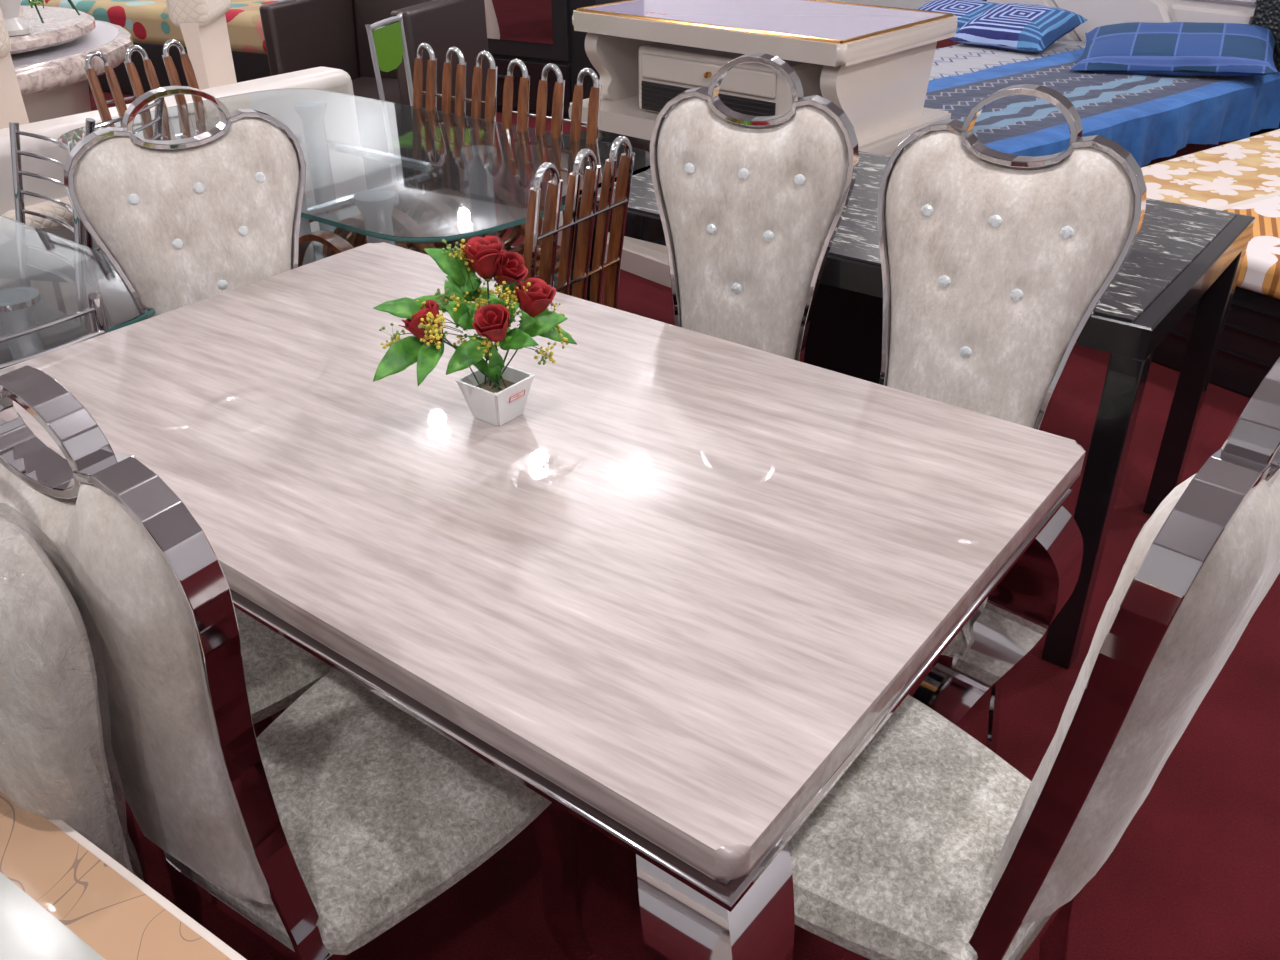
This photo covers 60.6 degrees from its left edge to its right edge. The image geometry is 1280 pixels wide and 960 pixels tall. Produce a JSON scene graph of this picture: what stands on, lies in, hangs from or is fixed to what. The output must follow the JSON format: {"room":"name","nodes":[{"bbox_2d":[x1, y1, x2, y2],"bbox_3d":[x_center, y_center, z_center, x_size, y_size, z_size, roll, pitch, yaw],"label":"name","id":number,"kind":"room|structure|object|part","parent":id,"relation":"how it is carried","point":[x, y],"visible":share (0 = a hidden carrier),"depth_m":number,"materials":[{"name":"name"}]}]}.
{"room":"store","nodes":[
{"label":"store","id":0,"kind":"room"},
{"bbox_2d":[89,38,1279,959],"bbox_3d":[-0.628,-0.687,4.199,12.000,0.100,12.800,21,37,32],"label":"floor","id":1,"kind":"structure","parent":0,"point":[1194,874],"depth_m":1.89,"materials":[{"name":"red carpet"}]},
{"bbox_2d":[0,7,73,228],"bbox_3d":[-2.122,-1.031,3.675,0.680,1.089,0.460,15,35,25],"label":"covered chair","id":2,"kind":"object","parent":1,"relation":"on","point":[12,107],"visible":0.16,"depth_m":3.70,"materials":[{"name":"beige fabric"}]},
{"bbox_3d":[-2.323,-1.085,3.772,0.220,1.086,0.440,15,35,25],"label":"backrest","id":3,"kind":"part","parent":2,"relation":"part of","materials":[{"name":"beige fabric"}]},
{"bbox_3d":[-2.033,-0.929,3.679,0.480,0.100,0.460,15,35,25],"label":"seat","id":4,"kind":"part","parent":2,"relation":"part of","materials":[{"name":"beige fabric"}]},
{"bbox_2d":[9,122,84,245],"bbox_3d":[-1.566,-0.343,2.670,0.360,0.903,0.523,24,39,35],"label":"chair","id":5,"kind":"object","parent":1,"relation":"on","point":[78,230],"visible":0.33,"depth_m":2.69,"materials":[{"name":"silver metal"}]},
{"bbox_3d":[-1.560,-0.474,2.888,0.021,0.903,0.112,24,39,35],"label":"post","id":6,"kind":"part","parent":5,"relation":"part of","materials":[{"name":"silver metal"}]},
{"bbox_3d":[-1.313,-0.364,2.699,0.021,0.903,0.112,24,39,35],"label":"post","id":7,"kind":"part","parent":5,"relation":"part of","materials":[{"name":"silver metal"}]},
{"bbox_2d":[0,293,107,368],"bbox_3d":[-1.217,0.019,2.141,0.492,0.818,0.370,26,40,37],"label":"chair","id":8,"kind":"object","parent":1,"relation":"on","point":[96,308],"visible":0.16,"depth_m":1.90,"materials":[{"name":"silver metal"}]},
{"bbox_3d":[-0.955,0.024,2.127,0.092,0.818,0.021,26,40,37],"label":"post","id":9,"kind":"part","parent":8,"relation":"part of","materials":[{"name":"silver metal"}]},
{"bbox_2d":[0,503,143,881],"bbox_3d":[-0.715,0.502,1.046,0.416,1.102,0.540,22,38,33],"label":"dining chair","id":10,"kind":"object","parent":1,"relation":"on","point":[55,764],"visible":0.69,"depth_m":0.90,"materials":[{"name":"silver metal"}]},
{"bbox_2d":[11,20,133,122],"bbox_3d":[-3.083,-1.422,4.634,1.912,0.762,1.908,21,37,32],"label":"round table","id":11,"kind":"object","parent":1,"relation":"on","point":[52,81],"visible":0.48,"depth_m":4.35,"materials":[{"name":"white stone"}]},
{"bbox_2d":[9,5,95,53],"bbox_3d":[-2.885,-1.801,4.447,1.250,0.074,1.250,21,37,32],"label":"turntable","id":12,"kind":"object","parent":11,"relation":"on","point":[60,25],"visible":0.83,"depth_m":4.42,"materials":[{"name":"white stone"}]},
{"bbox_2d":[0,0,79,35],"bbox_3d":[-2.432,-1.869,4.114,0.590,0.372,0.543,-18,35,-27],"label":"flower vase","id":13,"kind":"object","parent":12,"relation":"on","point":[16,25],"visible":0.91,"depth_m":4.18,"materials":[{"name":"white ceramic"}]},
{"bbox_3d":[-2.424,-1.907,4.129,0.487,0.305,0.487,-17,35,-25],"label":"stem","id":14,"kind":"part","parent":13,"relation":"part of","materials":[{"name":"green plant"}]},
{"bbox_2d":[0,215,154,363],"bbox_3d":[-1.683,-0.105,2.432,1.550,0.739,0.840,21,37,32],"label":"glass table","id":15,"kind":"object","parent":1,"relation":"on","point":[45,277],"visible":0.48,"depth_m":2.15,"materials":[{"name":"white"}]},
{"bbox_2d":[40,97,163,252],"bbox_3d":[-1.608,-0.636,3.173,0.552,0.889,0.360,4,31,9],"label":"chair","id":16,"kind":"object","parent":1,"relation":"on","point":[90,126],"visible":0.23,"depth_m":3.05,"materials":[{"name":"silver metal"}]},
{"bbox_3d":[-1.662,-0.649,3.175,0.400,0.045,0.360,4,31,9],"label":"seat","id":17,"kind":"part","parent":16,"relation":"part of","materials":[{"name":"beige fabric"}]},
{"bbox_3d":[-1.443,-0.537,3.005,0.141,0.889,0.021,4,31,9],"label":"post","id":18,"kind":"part","parent":16,"relation":"part of","materials":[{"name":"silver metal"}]},
{"bbox_3d":[-1.388,-0.705,3.284,0.141,0.889,0.021,4,31,9],"label":"post","id":19,"kind":"part","parent":16,"relation":"part of","materials":[{"name":"silver metal"}]},
{"bbox_2d":[0,791,246,959],"bbox_3d":[-0.845,0.759,0.961,1.240,0.752,0.790,19,36,29],"label":"dining table","id":20,"kind":"object","parent":1,"relation":"on","point":[62,897],"visible":1,"depth_m":0.90,"materials":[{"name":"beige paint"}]},
{"bbox_3d":[-0.849,0.439,0.769,1.114,0.005,0.664,19,36,29],"label":"glass panel","id":21,"kind":"part","parent":20,"relation":"part of","materials":[{"name":"grey"}]},
{"bbox_2d":[84,39,202,121],"bbox_3d":[-1.370,-0.851,3.470,0.488,0.948,0.371,23,38,34],"label":"slat chair","id":22,"kind":"object","parent":1,"relation":"on","point":[119,100],"visible":0.26,"depth_m":3.37,"materials":[{"name":"brown wood"}]},
{"bbox_3d":[-1.532,-1.139,3.455,0.034,0.149,0.310,23,38,34],"label":"cross rod","id":23,"kind":"part","parent":22,"relation":"part of","materials":[{"name":"silver metal"}]},
{"bbox_2d":[20,0,281,96],"bbox_3d":[-2.766,-3.190,7.779,2.340,0.560,1.940,13,34,22],"label":"bed","id":24,"kind":"object","parent":1,"relation":"on","point":[149,24],"visible":0.16,"depth_m":6.93,"materials":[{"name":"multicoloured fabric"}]},
{"bbox_3d":[-2.768,-3.328,7.697,2.340,0.240,1.940,13,34,22],"label":"mattress","id":25,"kind":"part","parent":24,"relation":"part of","materials":[{"name":"fabric"}]},
{"bbox_2d":[0,66,353,215],"bbox_3d":[-2.014,-1.020,4.005,0.755,0.699,1.980,21,37,32],"label":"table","id":26,"kind":"object","parent":1,"relation":"on","point":[322,78],"visible":0.13,"depth_m":3.53,"materials":[{"name":"white leather"}]},
{"bbox_2d":[64,86,305,720],"bbox_3d":[-0.710,-0.137,2.103,0.427,1.112,0.534,-21,36,-30],"label":"dining chair","id":27,"kind":"object","parent":1,"relation":"on","point":[216,211],"visible":0.57,"depth_m":2.04,"materials":[{"name":"beige fabric"}]},
{"bbox_3d":[-0.847,-0.678,1.991,0.186,0.066,0.039,-21,36,-30],"label":"handle","id":28,"kind":"part","parent":27,"relation":"part of","materials":[{"name":"silver metal"}]},
{"bbox_3d":[-0.822,-0.193,2.251,0.426,1.056,0.097,-21,36,-30],"label":"frame","id":29,"kind":"part","parent":27,"relation":"part of","materials":[{"name":"silver metal"}]},
{"bbox_3d":[-0.829,-0.412,2.127,0.406,0.533,0.134,-21,36,-30],"label":"backrest","id":30,"kind":"part","parent":27,"relation":"part of","materials":[{"name":"fabric"}]},
{"bbox_3d":[-0.721,0.309,2.058,0.049,0.394,0.076,-21,36,-30],"label":"leg","id":31,"kind":"part","parent":27,"relation":"part of","materials":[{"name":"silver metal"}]},
{"bbox_2d":[166,0,236,89],"bbox_3d":[-1.567,-1.569,4.562,0.680,1.089,0.460,-3,31,-4],"label":"covered chair","id":32,"kind":"object","parent":1,"relation":"on","point":[202,23],"visible":0.27,"depth_m":4.28,"materials":[{"name":"beige fabric"}]},
{"bbox_3d":[-1.796,-1.555,4.545,0.220,1.086,0.440,-3,31,-4],"label":"backrest","id":33,"kind":"part","parent":32,"relation":"part of","materials":[{"name":"beige"}]},
{"bbox_2d":[111,607,333,885],"bbox_3d":[-0.713,0.166,1.574,0.418,1.136,0.532,21,37,32],"label":"dining chair","id":34,"kind":"object","parent":1,"relation":"on","point":[277,671],"visible":0.06,"depth_m":1.60,"materials":[{"name":"grey fabric"}]},
{"bbox_3d":[-0.834,0.273,1.452,0.345,1.078,0.098,21,37,32],"label":"frame","id":35,"kind":"part","parent":34,"relation":"part of","materials":[{"name":"silver metal"}]},
{"bbox_3d":[-0.716,0.348,1.993,0.049,0.394,0.076,21,37,32],"label":"leg","id":36,"kind":"part","parent":34,"relation":"part of","materials":[{"name":"silver metal"}]},
{"bbox_3d":[-0.681,0.248,1.669,0.416,0.073,0.430,21,37,32],"label":"seat","id":37,"kind":"part","parent":34,"relation":"part of","materials":[{"name":"fabric"}]},
{"bbox_2d":[0,365,592,959],"bbox_3d":[-0.375,0.304,1.337,0.418,1.136,0.532,18,36,28],"label":"dining chair","id":38,"kind":"object","parent":1,"relation":"on","point":[320,832],"visible":0.86,"depth_m":1.12,"materials":[{"name":"silver metal"}]},
{"bbox_3d":[-0.502,-0.057,0.903,0.152,0.068,0.038,18,36,28],"label":"handle","id":39,"kind":"part","parent":38,"relation":"part of","materials":[{"name":"silver metal"}]},
{"bbox_3d":[-0.487,0.199,1.077,0.324,0.556,0.128,18,36,28],"label":"backrest","id":40,"kind":"part","parent":38,"relation":"part of","materials":[{"name":"fabric"}]},
{"bbox_3d":[-0.483,0.415,1.208,0.345,1.078,0.098,18,36,28],"label":"frame","id":41,"kind":"part","parent":38,"relation":"part of","materials":[{"name":"silver metal"}]},
{"bbox_3d":[-0.356,0.433,1.444,0.370,0.020,0.410,18,36,28],"label":"seat frame","id":42,"kind":"part","parent":38,"relation":"part of","materials":[{"name":"silver metal"}]},
{"bbox_3d":[-0.345,0.385,1.434,0.416,0.073,0.430,18,36,28],"label":"seat","id":43,"kind":"part","parent":38,"relation":"part of","materials":[{"name":"fabric"}]},
{"bbox_3d":[-0.116,0.578,1.596,0.049,0.394,0.076,18,36,28],"label":"leg","id":44,"kind":"part","parent":38,"relation":"part of","materials":[{"name":"silver metal"}]},
{"bbox_2d":[57,88,650,287],"bbox_3d":[-0.808,-0.592,3.207,1.700,0.759,0.901,21,37,32],"label":"glass table","id":45,"kind":"object","parent":1,"relation":"on","point":[379,171],"visible":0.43,"depth_m":2.89,"materials":[{"name":"white"}]},
{"bbox_3d":[-0.927,-0.506,3.079,0.100,0.746,0.100,21,37,32],"label":"post","id":46,"kind":"part","parent":45,"relation":"part of","materials":[{"name":"clear glass"}]},
{"bbox_3d":[-0.630,-0.353,2.817,0.100,0.746,0.100,21,37,32],"label":"post","id":47,"kind":"part","parent":45,"relation":"part of","materials":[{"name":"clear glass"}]},
{"bbox_2d":[310,221,557,287],"bbox_3d":[-0.851,-0.627,3.218,1.340,0.010,0.720,21,37,32],"label":"glass shelf","id":48,"kind":"object","parent":45,"relation":"attached to","point":[315,226],"depth_m":3.37,"materials":[{"name":"clear glass"}]},
{"bbox_2d":[259,0,489,118],"bbox_3d":[-1.206,-1.937,5.226,0.765,1.001,0.769,10,33,17],"label":"armchair","id":49,"kind":"object","parent":1,"relation":"on","point":[299,35],"visible":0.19,"depth_m":5.11,"materials":[{"name":"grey leather"}]},
{"bbox_3d":[-1.540,-1.913,5.350,0.070,0.840,0.720,10,33,17],"label":"armrest","id":50,"kind":"part","parent":49,"relation":"part of","materials":[{"name":"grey leather"}]},
{"bbox_3d":[-1.235,-1.730,5.271,0.600,0.280,0.620,10,33,17],"label":"seat","id":51,"kind":"part","parent":49,"relation":"part of","materials":[{"name":"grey leather"}]},
{"bbox_3d":[-1.120,-2.072,5.451,0.600,1.001,0.218,10,33,17],"label":"backrest","id":52,"kind":"part","parent":49,"relation":"part of","materials":[{"name":"grey leather"}]},
{"bbox_3d":[-0.900,-1.802,5.151,0.100,0.840,0.720,10,33,17],"label":"armrest","id":53,"kind":"part","parent":49,"relation":"part of","materials":[{"name":"grey leather"}]},
{"bbox_2d":[365,13,412,105],"bbox_3d":[-0.801,-1.342,4.329,0.351,0.890,0.294,7,32,13],"label":"chair","id":54,"kind":"object","parent":1,"relation":"on","point":[387,43],"visible":0.44,"depth_m":4.18,"materials":[{"name":"grey paint"}]},
{"bbox_3d":[-0.964,-1.652,4.192,0.012,0.160,0.230,7,32,13],"label":"panel","id":55,"kind":"part","parent":54,"relation":"part of","materials":[{"name":"green plastic"}]},
{"bbox_2d":[323,43,497,253],"bbox_3d":[-0.687,-0.789,3.353,0.371,0.948,0.488,20,37,31],"label":"slat chair","id":56,"kind":"object","parent":1,"relation":"on","point":[431,94],"visible":0.32,"depth_m":3.30,"materials":[{"name":"brown wood"}]},
{"bbox_3d":[-0.566,-1.097,3.365,0.310,0.149,0.034,20,37,31],"label":"cross rod","id":57,"kind":"part","parent":56,"relation":"part of","materials":[{"name":"silver metal"}]},
{"bbox_2d":[0,242,1085,959],"bbox_3d":[-0.234,0.233,1.819,1.542,0.760,0.942,21,37,32],"label":"dining table","id":58,"kind":"object","parent":1,"relation":"on","point":[674,597],"visible":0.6,"depth_m":1.37,"materials":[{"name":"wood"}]},
{"bbox_2d":[373,235,576,425],"bbox_3d":[-0.235,-0.209,1.560,0.275,0.264,0.173,3,31,5],"label":"roses","id":59,"kind":"object","parent":58,"relation":"on","point":[496,393],"visible":1,"depth_m":1.54,"materials":[{"name":"red plant"}]},
{"bbox_3d":[-0.264,-0.176,1.587,0.062,0.101,0.004,-1,31,0],"label":"stem","id":60,"kind":"part","parent":59,"relation":"part of","materials":[{"name":"green"}]},
{"bbox_3d":[-0.243,-0.164,1.572,0.063,0.097,0.068,21,37,32],"label":"stem","id":61,"kind":"part","parent":59,"relation":"part of","materials":[{"name":"green"}]},
{"bbox_3d":[-0.220,-0.215,1.585,0.011,0.169,0.025,25,39,36],"label":"stem","id":62,"kind":"part","parent":59,"relation":"part of","materials":[{"name":"green"}]},
{"bbox_2d":[455,364,534,425],"bbox_3d":[-0.211,-0.123,1.613,0.083,0.061,0.083,21,37,32],"label":"pot","id":63,"kind":"object","parent":59,"relation":"attached to","point":[495,398],"depth_m":1.60,"materials":[{"name":"white ceramic"}]},
{"bbox_3d":[-0.185,-0.181,1.595,0.042,0.101,0.064,21,37,32],"label":"stem","id":64,"kind":"part","parent":59,"relation":"part of","materials":[{"name":"green"}]},
{"bbox_3d":[-0.186,-0.186,1.595,0.035,0.110,0.054,21,37,32],"label":"stem","id":65,"kind":"part","parent":59,"relation":"part of","materials":[{"name":"green"}]},
{"bbox_3d":[-0.237,-0.040,1.655,1.482,0.050,0.882,21,37,32],"label":"apron frame","id":66,"kind":"part","parent":58,"relation":"part of","materials":[{"name":"silver metal"}]},
{"bbox_3d":[0.072,0.630,1.233,0.195,0.674,0.195,21,37,32],"label":"leg","id":67,"kind":"part","parent":58,"relation":"part of","materials":[{"name":"silver metal"}]},
{"bbox_3d":[0.528,0.322,1.738,0.195,0.674,0.195,21,37,32],"label":"leg","id":68,"kind":"part","parent":58,"relation":"part of","materials":[{"name":"silver metal"}]},
{"bbox_2d":[497,59,601,277],"bbox_3d":[-0.371,-0.644,3.105,0.371,0.948,0.488,19,36,30],"label":"slat chair","id":69,"kind":"object","parent":1,"relation":"on","point":[522,113],"visible":0.3,"depth_m":3.07,"materials":[{"name":"brown wood"}]},
{"bbox_3d":[-0.387,-0.604,3.102,0.340,0.025,0.270,19,36,30],"label":"seat rail","id":70,"kind":"part","parent":69,"relation":"part of","materials":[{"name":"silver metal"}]},
{"bbox_3d":[-0.255,-0.954,3.120,0.310,0.149,0.034,19,36,30],"label":"cross rod","id":71,"kind":"part","parent":69,"relation":"part of","materials":[{"name":"silver metal"}]},
{"bbox_2d":[484,0,623,119],"bbox_3d":[-0.805,-3.285,6.399,1.580,2.100,0.582,16,35,26],"label":"wardrobe","id":72,"kind":"object","parent":1,"relation":"on","point":[537,33],"visible":0.37,"depth_m":6.34,"materials":[{"name":"black wood"}]},
{"bbox_2d":[484,0,553,43],"bbox_3d":[-0.844,-3.295,6.046,0.790,1.620,0.006,16,35,26],"label":"mirror","id":73,"kind":"object","parent":72,"relation":"attached to","point":[507,21],"depth_m":6.33,"materials":[{"name":"glass"}]},
{"bbox_3d":[-0.836,-3.276,6.072,0.980,1.740,0.024,16,35,26],"label":"door","id":74,"kind":"part","parent":72,"relation":"part of","materials":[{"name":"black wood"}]},
{"bbox_3d":[-0.825,-2.392,6.601,0.980,0.280,0.024,16,35,26],"label":"drawer","id":75,"kind":"part","parent":72,"relation":"part of","materials":[{"name":"black paint"}]},
{"bbox_2d":[523,136,634,308],"bbox_3d":[-0.298,-0.333,2.583,0.488,0.948,0.371,19,36,30],"label":"slat chair","id":76,"kind":"object","parent":1,"relation":"on","point":[549,236],"visible":0.41,"depth_m":2.32,"materials":[{"name":"brown wood"}]},
{"bbox_3d":[-0.129,-0.493,2.347,0.034,0.149,0.310,19,36,30],"label":"cross rod","id":77,"kind":"part","parent":76,"relation":"part of","materials":[{"name":"silver metal"}]},
{"bbox_2d":[540,129,671,287],"bbox_3d":[0.332,-1.122,4.420,0.900,0.398,1.340,-26,39,-35],"label":"coffee table","id":78,"kind":"object","parent":1,"relation":"on","point":[648,260],"visible":0.02,"depth_m":4.27,"materials":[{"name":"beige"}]},
{"bbox_2d":[569,0,957,155],"bbox_3d":[0.452,-1.549,4.248,1.272,0.502,0.832,24,39,35],"label":"coffee table","id":79,"kind":"object","parent":78,"relation":"on","point":[873,62],"visible":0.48,"depth_m":3.96,"materials":[{"name":"beige paint"}]},
{"bbox_3d":[0.031,-1.756,4.534,0.064,0.276,0.673,24,39,35],"label":"panel","id":80,"kind":"part","parent":79,"relation":"part of","materials":[{"name":"beige paint"}]},
{"bbox_3d":[0.244,-1.466,3.963,0.022,0.022,0.026,24,39,35],"label":"knob","id":81,"kind":"part","parent":79,"relation":"part of","materials":[{"name":"gold metal"}]},
{"bbox_2d":[641,81,775,125],"bbox_3d":[0.241,-1.382,4.049,0.624,0.104,0.016,24,39,35],"label":"grille","id":82,"kind":"object","parent":79,"relation":"attached to","point":[655,95],"depth_m":4.04,"materials":[{"name":"grey metal"}]},
{"bbox_3d":[0.240,-1.475,3.994,0.624,0.088,0.016,24,39,35],"label":"drawer","id":83,"kind":"part","parent":79,"relation":"part of","materials":[{"name":"beige paint"}]},
{"bbox_3d":[0.478,-1.558,4.229,0.720,0.240,0.672,24,39,35],"label":"drawer","id":84,"kind":"part","parent":79,"relation":"part of","materials":[{"name":"beige paint"}]},
{"bbox_3d":[0.452,-1.759,4.126,1.208,0.016,0.760,24,39,35],"label":"gold trim","id":85,"kind":"part","parent":79,"relation":"part of","materials":[{"name":"brown"}]},
{"bbox_3d":[0.851,-1.390,3.905,0.064,0.276,0.673,24,39,35],"label":"panel","id":86,"kind":"part","parent":79,"relation":"part of","materials":[{"name":"beige paint"}]},
{"bbox_2d":[650,53,858,361],"bbox_3d":[0.113,-0.101,1.963,0.418,1.177,0.534,12,33,20],"label":"dining chair","id":87,"kind":"object","parent":1,"relation":"on","point":[751,211],"visible":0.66,"depth_m":1.92,"materials":[{"name":"beige fabric"}]},
{"bbox_3d":[0.197,-0.681,1.854,0.163,0.072,0.038,12,33,20],"label":"handle","id":88,"kind":"part","parent":87,"relation":"part of","materials":[{"name":"silver metal"}]},
{"bbox_2d":[563,151,1254,668],"bbox_3d":[0.586,-0.298,2.684,1.340,0.764,0.770,21,37,32],"label":"dining table","id":89,"kind":"object","parent":1,"relation":"on","point":[1181,255],"visible":0.44,"depth_m":2.21,"materials":[{"name":"black paint"}]},
{"bbox_3d":[-0.139,-0.321,2.798,0.058,0.701,0.058,21,37,32],"label":"leg","id":90,"kind":"part","parent":89,"relation":"part of","materials":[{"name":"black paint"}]},
{"bbox_3d":[0.582,-0.621,2.491,1.268,0.012,0.746,21,37,32],"label":"glass","id":91,"kind":"part","parent":89,"relation":"part of","materials":[{"name":"black glass"}]},
{"bbox_3d":[0.582,-0.597,2.506,1.340,0.060,0.770,21,37,32],"label":"frame","id":92,"kind":"part","parent":89,"relation":"part of","materials":[{"name":"black paint"}]},
{"bbox_3d":[0.877,0.072,2.122,0.058,0.701,0.058,21,37,32],"label":"leg","id":93,"kind":"part","parent":89,"relation":"part of","materials":[{"name":"black paint"}]},
{"bbox_3d":[1.311,-0.222,2.603,0.058,0.701,0.058,21,37,32],"label":"leg","id":94,"kind":"part","parent":89,"relation":"part of","materials":[{"name":"black paint"}]},
{"bbox_2d":[877,84,1146,753],"bbox_3d":[0.479,0.003,1.791,0.399,1.167,0.463,18,35,28],"label":"dining chair","id":95,"kind":"object","parent":1,"relation":"on","point":[995,266],"visible":0.57,"depth_m":1.70,"materials":[{"name":"silver metal"}]},
{"bbox_3d":[0.451,0.183,1.845,0.252,0.020,0.290,18,35,28],"label":"seat frame","id":96,"kind":"part","parent":95,"relation":"part of","materials":[{"name":"silver metal"}]},
{"bbox_3d":[0.440,0.152,1.806,0.283,0.073,0.310,18,35,28],"label":"seat","id":97,"kind":"part","parent":95,"relation":"part of","materials":[{"name":"fabric"}]},
{"bbox_3d":[0.543,-0.243,1.767,0.377,0.584,0.213,18,35,28],"label":"backrest","id":98,"kind":"part","parent":95,"relation":"part of","materials":[{"name":"fabric"}]},
{"bbox_3d":[0.583,-0.557,1.658,0.174,0.071,0.050,18,35,28],"label":"handle","id":99,"kind":"part","parent":95,"relation":"part of","materials":[{"name":"silver metal"}]},
{"bbox_2d":[788,357,1279,959],"bbox_3d":[0.343,0.316,1.279,0.550,1.160,0.419,25,39,36],"label":"dining chair","id":100,"kind":"object","parent":1,"relation":"on","point":[930,844],"visible":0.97,"depth_m":1.08,"materials":[{"name":"grey fabric"}]},
{"bbox_3d":[0.300,0.409,1.380,0.430,0.073,0.416,25,39,36],"label":"seat","id":101,"kind":"part","parent":100,"relation":"part of","materials":[{"name":"fabric"}]},
{"bbox_3d":[0.316,0.456,1.392,0.410,0.020,0.370,25,39,36],"label":"seat frame","id":102,"kind":"part","parent":100,"relation":"part of","materials":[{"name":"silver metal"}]},
{"bbox_3d":[0.480,0.405,1.183,0.130,1.098,0.357,25,39,36],"label":"frame","id":103,"kind":"part","parent":100,"relation":"part of","materials":[{"name":"silver metal"}]},
{"bbox_3d":[0.484,0.192,1.048,0.156,0.578,0.337,25,39,36],"label":"backrest","id":104,"kind":"part","parent":100,"relation":"part of","materials":[{"name":"fabric"}]},
{"bbox_3d":[0.511,-0.070,0.859,0.042,0.070,0.157,25,39,36],"label":"handle","id":105,"kind":"part","parent":100,"relation":"part of","materials":[{"name":"silver metal"}]},
{"bbox_2d":[924,0,1279,167],"bbox_3d":[1.626,-1.979,5.004,2.380,1.240,1.875,-23,37,-32],"label":"bed","id":106,"kind":"object","parent":1,"relation":"on","point":[1155,118],"visible":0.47,"depth_m":4.83,"materials":[{"name":"blue fabric"}]},
{"bbox_2d":[916,0,998,32],"bbox_3d":[1.741,-2.524,5.969,0.391,0.151,0.620,-21,37,-30],"label":"pillow","id":107,"kind":"object","parent":106,"relation":"on","point":[966,10],"visible":0.31,"depth_m":5.91,"materials":[{"name":"blue fabric"}]},
{"bbox_2d":[949,3,1087,51],"bbox_3d":[1.952,-2.342,5.653,0.450,0.179,0.520,-27,40,-37],"label":"pillow","id":108,"kind":"object","parent":106,"relation":"on","point":[1018,27],"visible":1,"depth_m":5.55,"materials":[{"name":"blue fabric"}]},
{"bbox_3d":[2.145,-2.595,5.915,0.047,0.450,0.640,-23,37,-32],"label":"padded panel","id":109,"kind":"part","parent":106,"relation":"part of","materials":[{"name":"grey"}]},
{"bbox_3d":[2.421,-2.418,5.614,0.047,0.450,0.950,-23,37,-32],"label":"padded panel","id":110,"kind":"part","parent":106,"relation":"part of","materials":[{"name":"grey leather"}]},
{"bbox_2d":[1070,22,1278,75],"bbox_3d":[2.488,-2.004,5.080,0.864,0.197,0.512,13,34,22],"label":"pillow","id":111,"kind":"object","parent":106,"relation":"on","point":[1170,48],"visible":1,"depth_m":4.97,"materials":[{"name":"blue fabric"}]},
{"bbox_3d":[2.742,-2.136,5.312,0.047,0.270,0.420,-23,37,-32],"label":"padded panel","id":112,"kind":"part","parent":106,"relation":"part of","materials":[{"name":"grey"}]},
{"bbox_3d":[2.738,-2.454,5.122,0.047,0.410,0.420,-23,37,-32],"label":"padded panel","id":113,"kind":"part","parent":106,"relation":"part of","materials":[{"name":"grey"}]},
{"bbox_2d":[1141,129,1279,397],"bbox_3d":[2.674,-0.746,3.722,2.120,0.420,1.720,-21,36,-30],"label":"bed","id":114,"kind":"object","parent":1,"relation":"on","point":[1242,177],"visible":0.28,"depth_m":3.47,"materials":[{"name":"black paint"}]},
{"bbox_3d":[2.672,-0.883,3.640,2.120,0.100,1.720,-21,36,-30],"label":"mattress","id":115,"kind":"part","parent":114,"relation":"part of","materials":[{"name":"fabric"}]},
{"bbox_2d":[825,0,932,8],"bbox_3d":[3.290,-4.680,7.765,12.000,3.000,0.100,21,37,32],"label":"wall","id":116,"kind":"structure","parent":0,"point":[908,4],"depth_m":9.17,"materials":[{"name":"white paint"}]}
]}

